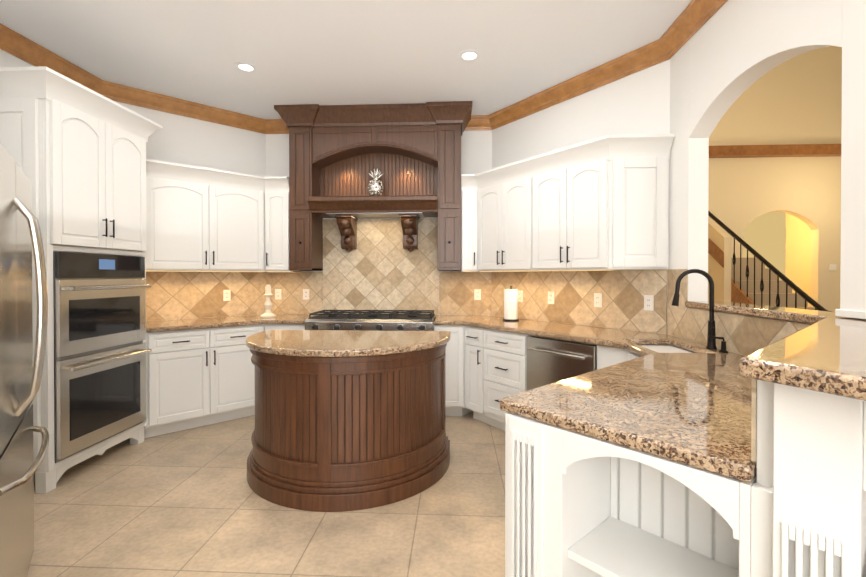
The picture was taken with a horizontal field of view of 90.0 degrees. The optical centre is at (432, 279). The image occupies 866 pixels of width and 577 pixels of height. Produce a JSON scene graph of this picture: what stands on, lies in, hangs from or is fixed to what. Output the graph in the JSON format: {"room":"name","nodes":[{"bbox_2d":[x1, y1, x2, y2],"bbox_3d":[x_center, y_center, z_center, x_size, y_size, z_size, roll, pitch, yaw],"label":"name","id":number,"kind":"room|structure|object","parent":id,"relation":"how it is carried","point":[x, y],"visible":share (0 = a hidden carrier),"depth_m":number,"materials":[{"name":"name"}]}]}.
{"room":"kitchen","nodes":[
{"label":"kitchen","id":0,"kind":"room"},
{"bbox_2d":[0,49,34,67],"bbox_3d":[-3.007,-0.193,2.930,0.120,3.000,2.049,0,0,3],"label":"wall","id":1,"kind":"structure","parent":0,"point":[7,59],"depth_m":3.02,"materials":[{"name":"white paint"}]},
{"bbox_2d":[115,101,265,320],"bbox_3d":[-2.404,-0.204,4.283,1.857,3.000,0.120,0,1,-42],"label":"wall","id":2,"kind":"structure","parent":0,"point":[179,139],"depth_m":4.30,"materials":[{"name":"white paint"}]},
{"bbox_2d":[146,177,153,270],"bbox_3d":[-2.722,-0.482,3.676,0.516,0.814,0.350,0,1,-42],"label":"upper cabinet","id":3,"kind":"object","parent":2,"relation":"attached to","point":[149,180],"depth_m":3.71,"materials":[{"name":"white paint"}]},
{"bbox_2d":[146,271,265,320],"bbox_3d":[-2.362,0.153,4.235,1.453,0.462,0.008,0,1,-42],"label":"tile backsplash","id":4,"kind":"structure","parent":2,"relation":"attached to","point":[178,295],"depth_m":4.30,"materials":[{"name":"tile"}]},
{"bbox_2d":[223,290,230,300],"bbox_3d":[-2.114,0.165,4.445,0.070,0.113,0.007,0,1,-39],"label":"electrical outlet plate","id":5,"kind":"object","parent":4,"relation":"attached to","point":[226,293],"depth_m":4.44,"materials":[{"name":"plastic"}]},
{"bbox_2d":[154,178,265,271],"bbox_3d":[-2.139,-0.486,4.201,1.163,0.814,0.350,0,1,-42],"label":"upper cabinet","id":6,"kind":"object","parent":2,"relation":"attached to","point":[194,227],"depth_m":4.01,"materials":[{"name":"white paint"}]},
{"bbox_2d":[27,411,504,576],"bbox_3d":[1.728,1.354,3.322,17.000,0.100,17.000,0,0,3],"label":"floor","id":7,"kind":"structure","parent":0,"point":[188,503],"depth_m":2.34,"materials":[{"name":"tile"}]},
{"bbox_2d":[0,142,48,576],"bbox_3d":[-1.905,0.418,1.472,0.887,1.800,0.904,0,1,-37],"label":"fridge","id":8,"kind":"object","parent":7,"relation":"on","point":[21,372],"visible":1,"depth_m":1.67,"materials":[{"name":"metal"}]},
{"bbox_2d":[0,66,162,492],"bbox_3d":[-2.588,0.028,3.065,0.701,2.555,1.010,0,0,3],"label":"tall cabinet","id":9,"kind":"object","parent":7,"relation":"on","point":[85,173],"depth_m":2.76,"materials":[{"name":"white paint"}]},
{"bbox_2d":[53,251,151,462],"bbox_3d":[-2.281,0.481,3.053,0.118,1.314,0.752,0,0,3],"label":"double oven","id":10,"kind":"object","parent":9,"relation":"in","point":[100,351],"visible":0.98,"depth_m":2.95,"materials":[{"name":"silver metal"}]},
{"bbox_2d":[144,324,263,437],"bbox_3d":[-2.053,0.863,4.083,1.203,0.870,0.656,0,1,-42],"label":"base cabinet","id":11,"kind":"object","parent":7,"relation":"on","point":[195,378],"visible":0.88,"depth_m":3.73,"materials":[{"name":"white paint"}]},
{"bbox_2d":[264,324,271,330],"bbox_3d":[-1.679,0.860,4.414,0.310,0.870,0.620,0,0,3],"label":"base cabinet","id":12,"kind":"object","parent":7,"relation":"on","point":[266,326],"depth_m":4.10,"materials":[{"name":"white paint"}]},
{"bbox_2d":[272,324,304,329],"bbox_3d":[-1.342,0.860,4.397,0.455,0.870,0.620,0,0,3],"label":"base cabinet","id":13,"kind":"object","parent":7,"relation":"on","point":[274,326],"depth_m":4.09,"materials":[{"name":"white paint"}]},
{"bbox_2d":[146,314,755,481],"bbox_3d":[-0.639,0.415,2.843,4.616,0.040,3.643,0,0,3],"label":"countertop","id":14,"kind":"structure","parent":13,"relation":"on","point":[693,409],"depth_m":1.50,"materials":[{"name":"brown stone"}]},
{"bbox_2d":[260,284,275,317],"bbox_3d":[-1.670,0.217,4.391,0.156,0.330,0.156,0,0,3],"label":"candlestick","id":15,"kind":"object","parent":14,"relation":"on","point":[268,304],"visible":1,"depth_m":4.36,"materials":[{"name":"beige ceramic"}]},
{"bbox_2d":[305,310,435,330],"bbox_3d":[-0.585,0.415,4.275,1.200,0.182,0.601,0,0,3],"label":"rangetop","id":16,"kind":"object","parent":14,"relation":"in","point":[412,320],"visible":0.96,"depth_m":4.04,"materials":[{"name":"silver metal"}]},
{"bbox_2d":[503,286,518,320],"bbox_3d":[0.732,0.223,4.067,0.150,0.325,0.150,0,0,3],"label":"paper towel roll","id":17,"kind":"object","parent":14,"relation":"on","point":[510,304],"visible":1,"depth_m":4.01,"materials":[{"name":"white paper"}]},
{"bbox_2d":[657,345,693,352],"bbox_3d":[1.401,0.550,2.607,0.324,0.223,0.534,0,0,3],"label":"sink","id":18,"kind":"object","parent":14,"relation":"in","point":[673,346],"visible":0.06,"depth_m":2.83,"materials":[{"name":"metal"}]},
{"bbox_2d":[672,269,727,352],"bbox_3d":[1.513,0.169,2.456,0.216,0.457,0.230,0,0,3],"label":"bronze faucet","id":19,"kind":"object","parent":14,"relation":"on","point":[711,338],"visible":0.98,"depth_m":2.47,"materials":[{"name":"black metal"}]},
{"bbox_2d":[247,343,449,511],"bbox_3d":[-0.598,0.873,2.866,1.410,0.868,0.865,0,0,3],"label":"kitchen island","id":20,"kind":"object","parent":7,"relation":"on","point":[335,434],"visible":0.88,"depth_m":2.53,"materials":[{"name":"brown wood"}]},
{"bbox_2d":[245,330,450,356],"bbox_3d":[-0.597,0.415,2.874,1.420,0.040,0.900,0,0,3],"label":"island countertop","id":21,"kind":"structure","parent":20,"relation":"on","point":[329,343],"depth_m":2.75,"materials":[{"name":"stone"}]},
{"bbox_2d":[434,325,463,415],"bbox_3d":[0.125,0.861,4.321,0.344,0.870,0.620,0,0,3],"label":"base cabinet","id":22,"kind":"object","parent":7,"relation":"on","point":[455,376],"depth_m":4.01,"materials":[{"name":"white paint"}]},
{"bbox_2d":[464,326,471,414],"bbox_3d":[0.427,0.861,4.305,0.351,0.870,0.620,0,0,3],"label":"base cabinet","id":23,"kind":"object","parent":7,"relation":"on","point":[466,410],"depth_m":4.02,"materials":[{"name":"white paint"}]},
{"bbox_2d":[465,326,530,430],"bbox_3d":[0.661,0.864,3.983,0.656,0.870,1.053,0,1,-35],"label":"base cabinet","id":24,"kind":"object","parent":7,"relation":"on","point":[495,366],"visible":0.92,"depth_m":3.71,"materials":[{"name":"white paint"}]},
{"bbox_2d":[527,335,596,389],"bbox_3d":[1.127,0.871,3.295,0.650,0.865,0.601,0,1,-35],"label":"dishwasher","id":25,"kind":"object","parent":7,"relation":"on","point":[550,360],"visible":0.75,"depth_m":3.15,"materials":[{"name":"silver metal"}]},
{"bbox_2d":[597,345,694,369],"bbox_3d":[1.379,0.873,2.785,0.578,0.870,0.935,0,0,3],"label":"base cabinet","id":26,"kind":"object","parent":7,"relation":"on","point":[608,356],"visible":0.02,"depth_m":2.78,"materials":[{"name":"white paint"}]},
{"bbox_2d":[505,380,865,576],"bbox_3d":[0.914,0.756,1.466,1.350,1.123,1.739,0,0,3],"label":"base cabinet","id":27,"kind":"object","parent":7,"relation":"on","point":[579,505],"visible":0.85,"depth_m":1.22,"materials":[{"name":"white paint"}]},
{"bbox_2d":[685,301,865,400],"bbox_3d":[1.239,0.172,1.612,1.162,0.040,2.503,0,0,3],"label":"bar","id":28,"kind":"object","parent":27,"relation":"on","point":[825,352],"visible":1,"depth_m":0.92,"materials":[{"name":"stone"}]},
{"bbox_2d":[708,211,831,311],"bbox_3d":[4.214,-0.017,5.826,0.156,2.604,2.791,0,0,3],"label":"stair railing","id":29,"kind":"object","parent":7,"relation":"on","point":[739,294],"visible":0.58,"depth_m":5.72,"materials":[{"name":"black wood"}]},
{"bbox_2d":[731,258,814,309],"bbox_3d":[4.758,0.474,5.932,0.920,1.620,2.540,0,0,3],"label":"stair","id":30,"kind":"structure","parent":7,"relation":"on","point":[790,297],"depth_m":6.34,"materials":[{"name":"beige carpet"}]},
{"bbox_2d":[0,0,691,119],"bbox_3d":[-2.569,-1.732,1.518,8.600,0.100,13.000,0,0,3],"label":"ceiling","id":31,"kind":"structure","parent":0,"point":[335,52],"depth_m":3.13,"materials":[{"name":"white paint"}]},
{"bbox_2d":[234,62,257,72],"bbox_3d":[-1.497,-1.694,3.466,0.174,0.005,0.174,0,1,-42],"label":"recessed light","id":32,"kind":"object","parent":31,"relation":"in","point":[245,67],"depth_m":3.47,"materials":[{"name":"white paint"}]},
{"bbox_2d":[458,50,480,61],"bbox_3d":[0.276,-1.693,3.284,0.174,0.005,0.174,0,0,-6],"label":"recessed light","id":33,"kind":"object","parent":31,"relation":"in","point":[464,56],"depth_m":3.28,"materials":[{"name":"white paint"}]},
{"bbox_2d":[266,130,491,271],"bbox_3d":[-0.597,-0.207,4.722,2.850,3.000,0.120,0,0,3],"label":"wall","id":34,"kind":"structure","parent":0,"point":[476,151],"depth_m":4.61,"materials":[{"name":"white paint"}]},
{"bbox_2d":[146,159,300,271],"bbox_3d":[-2.065,-0.543,4.065,1.208,0.947,1.336,0,0,3],"label":"upper cabinet","id":35,"kind":"object","parent":34,"relation":"attached to","point":[276,231],"depth_m":4.33,"materials":[{"name":"white paint"}]},
{"bbox_2d":[274,101,471,270],"bbox_3d":[-0.578,-0.896,4.405,1.932,1.613,0.498,0,0,3],"label":"range hood surround","id":36,"kind":"object","parent":34,"relation":"attached to","point":[411,153],"visible":1,"depth_m":4.32,"materials":[{"name":"brown wood"}]},
{"bbox_2d":[368,169,383,195],"bbox_3d":[-0.577,-0.962,4.385,0.168,0.312,0.166,0,0,3],"label":"pineapple","id":37,"kind":"object","parent":36,"relation":"on","point":[375,186],"visible":0.9,"depth_m":4.34,"materials":[{"name":"white ceramic"}]},
{"bbox_2d":[266,218,490,314],"bbox_3d":[-0.600,-0.134,4.657,2.442,1.029,0.008,0,0,3],"label":"tile backsplash","id":38,"kind":"structure","parent":34,"relation":"attached to","point":[379,268],"depth_m":4.65,"materials":[{"name":"tile"}]},
{"bbox_2d":[275,289,280,298],"bbox_3d":[-1.684,0.163,4.707,0.070,0.114,0.008,0,0,3],"label":"electrical outlet plate","id":39,"kind":"object","parent":38,"relation":"attached to","point":[277,291],"depth_m":4.70,"materials":[{"name":"plastic"}]},
{"bbox_2d":[303,289,308,299],"bbox_3d":[-1.374,0.163,4.691,0.070,0.114,0.008,0,0,3],"label":"electrical outlet plate","id":40,"kind":"object","parent":38,"relation":"attached to","point":[305,291],"depth_m":4.69,"materials":[{"name":"plastic"}]},
{"bbox_2d":[474,289,480,299],"bbox_3d":[0.473,0.164,4.595,0.070,0.114,0.008,0,0,3],"label":"electrical outlet plate","id":41,"kind":"object","parent":38,"relation":"attached to","point":[477,292],"depth_m":4.59,"materials":[{"name":"plastic"}]},
{"bbox_2d":[461,190,479,271],"bbox_3d":[0.449,-0.484,4.411,0.322,0.822,0.386,0,0,3],"label":"upper cabinet","id":42,"kind":"object","parent":34,"relation":"attached to","point":[468,230],"visible":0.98,"depth_m":4.26,"materials":[{"name":"white paint"}]},
{"bbox_2d":[492,59,669,334],"bbox_3d":[1.204,-0.201,3.880,0.120,3.000,2.244,0,1,-35],"label":"wall","id":43,"kind":"structure","parent":0,"point":[637,102],"depth_m":3.57,"materials":[{"name":"white paint"}]},
{"bbox_2d":[0,0,727,133],"bbox_3d":[-0.725,-1.615,1.177,4.616,0.126,6.948,0,0,3],"label":"crown molding","id":44,"kind":"structure","parent":43,"relation":"attached to","point":[692,19],"depth_m":3.60,"materials":[{"name":"brown wood"}]},
{"bbox_2d":[477,175,536,271],"bbox_3d":[0.751,-0.485,4.109,0.350,0.814,0.936,0,1,-35],"label":"upper cabinet","id":45,"kind":"object","parent":43,"relation":"attached to","point":[506,212],"depth_m":3.91,"materials":[{"name":"white paint"}]},
{"bbox_2d":[470,137,601,189],"bbox_3d":[0.823,-0.937,3.694,0.951,0.155,1.115,0,0,3],"label":"crown molding","id":46,"kind":"structure","parent":45,"relation":"attached to","point":[591,150],"depth_m":3.57,"materials":[{"name":"white paint"}]},
{"bbox_2d":[537,159,604,270],"bbox_3d":[1.165,-0.481,3.523,0.350,0.814,0.767,0,1,-35],"label":"upper cabinet","id":47,"kind":"object","parent":43,"relation":"attached to","point":[570,200],"depth_m":3.35,"materials":[{"name":"white paint"}]},
{"bbox_2d":[491,270,666,333],"bbox_3d":[1.149,0.156,3.848,0.008,0.462,1.828,0,1,-35],"label":"tile backsplash","id":48,"kind":"structure","parent":43,"relation":"attached to","point":[623,292],"depth_m":3.61,"materials":[{"name":"tile"}]},
{"bbox_2d":[518,290,522,301],"bbox_3d":[0.853,0.167,4.249,0.006,0.113,0.070,0,1,-39],"label":"electrical outlet plate","id":49,"kind":"object","parent":48,"relation":"attached to","point":[520,292],"depth_m":4.24,"materials":[{"name":"plastic"}]},
{"bbox_2d":[548,291,553,303],"bbox_3d":[1.072,0.169,3.939,0.006,0.113,0.070,0,1,-39],"label":"electrical outlet plate","id":50,"kind":"object","parent":48,"relation":"attached to","point":[550,294],"depth_m":3.94,"materials":[{"name":"plastic"}]},
{"bbox_2d":[594,293,601,306],"bbox_3d":[1.348,0.172,3.546,0.006,0.113,0.070,0,1,-39],"label":"electrical outlet plate","id":51,"kind":"object","parent":48,"relation":"attached to","point":[597,296],"depth_m":3.54,"materials":[{"name":"plastic"}]},
{"bbox_2d":[644,295,653,310],"bbox_3d":[1.593,0.175,3.200,0.006,0.113,0.070,0,1,-39],"label":"electrical outlet plate","id":52,"kind":"object","parent":48,"relation":"attached to","point":[648,302],"depth_m":3.19,"materials":[{"name":"plastic"}]},
{"bbox_2d":[602,134,674,270],"bbox_3d":[1.441,-0.540,3.077,0.413,0.939,0.391,0,1,-35],"label":"upper cabinet","id":53,"kind":"object","parent":43,"relation":"attached to","point":[605,214],"depth_m":3.08,"materials":[{"name":"white paint"}]},
{"bbox_2d":[708,217,730,301],"bbox_3d":[4.239,-1.522,6.724,0.099,5.600,1.100,0,0,3],"label":"wall","id":54,"kind":"structure","parent":0,"point":[720,238],"depth_m":6.27,"materials":[{"name":"beige paint"}]},
{"bbox_2d":[708,238,723,267],"bbox_3d":[4.181,-0.630,6.734,0.014,0.927,1.100,0,0,3],"label":"trim","id":55,"kind":"structure","parent":54,"relation":"attached to","point":[715,252],"depth_m":6.36,"materials":[{"name":"brown wood"}]},
{"bbox_2d":[669,0,865,355],"bbox_3d":[1.616,-0.174,0.467,0.158,3.000,5.750,0,0,3],"label":"wall","id":56,"kind":"structure","parent":0,"point":[726,55],"depth_m":2.28,"materials":[{"name":"white paint"}]},
{"bbox_2d":[667,269,811,355],"bbox_3d":[1.641,0.167,2.323,0.008,0.462,1.545,0,0,3],"label":"tile backsplash","id":57,"kind":"structure","parent":56,"relation":"attached to","point":[745,335],"depth_m":2.43,"materials":[{"name":"tile"}]},
{"bbox_2d":[751,379,756,461],"bbox_3d":[1.149,0.301,1.358,1.160,0.209,0.008,0,1,-42],"label":"tile backsplash","id":58,"kind":"structure","parent":56,"relation":"attached to","point":[754,426],"depth_m":0.97,"materials":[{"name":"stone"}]},
{"bbox_2d":[708,46,841,311],"bbox_3d":[5.590,-1.527,7.280,7.700,5.600,0.150,0,0,3],"label":"wall","id":59,"kind":"structure","parent":0,"point":[796,99],"depth_m":7.18,"materials":[{"name":"beige paint"}]},
{"bbox_2d":[709,144,840,157],"bbox_3d":[6.831,-2.110,7.066,5.200,0.170,0.139,0,0,3],"label":"header beam","id":60,"kind":"structure","parent":59,"relation":"attached to","point":[787,150],"depth_m":7.07,"materials":[{"name":"brown wood"}]},
{"bbox_2d":[829,264,836,269],"bbox_3d":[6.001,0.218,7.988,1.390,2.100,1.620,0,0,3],"label":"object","id":61,"kind":"structure","parent":59,"relation":"attached to","point":[832,266],"depth_m":7.14,"materials":[{"name":"white plastic"}]},
{"bbox_2d":[743,212,810,306],"bbox_3d":[5.883,-0.233,8.126,2.600,3.000,1.550,0,0,3],"label":"wall","id":62,"kind":"structure","parent":0,"point":[780,241],"depth_m":8.73,"materials":[{"name":"beige paint"}]}
]}

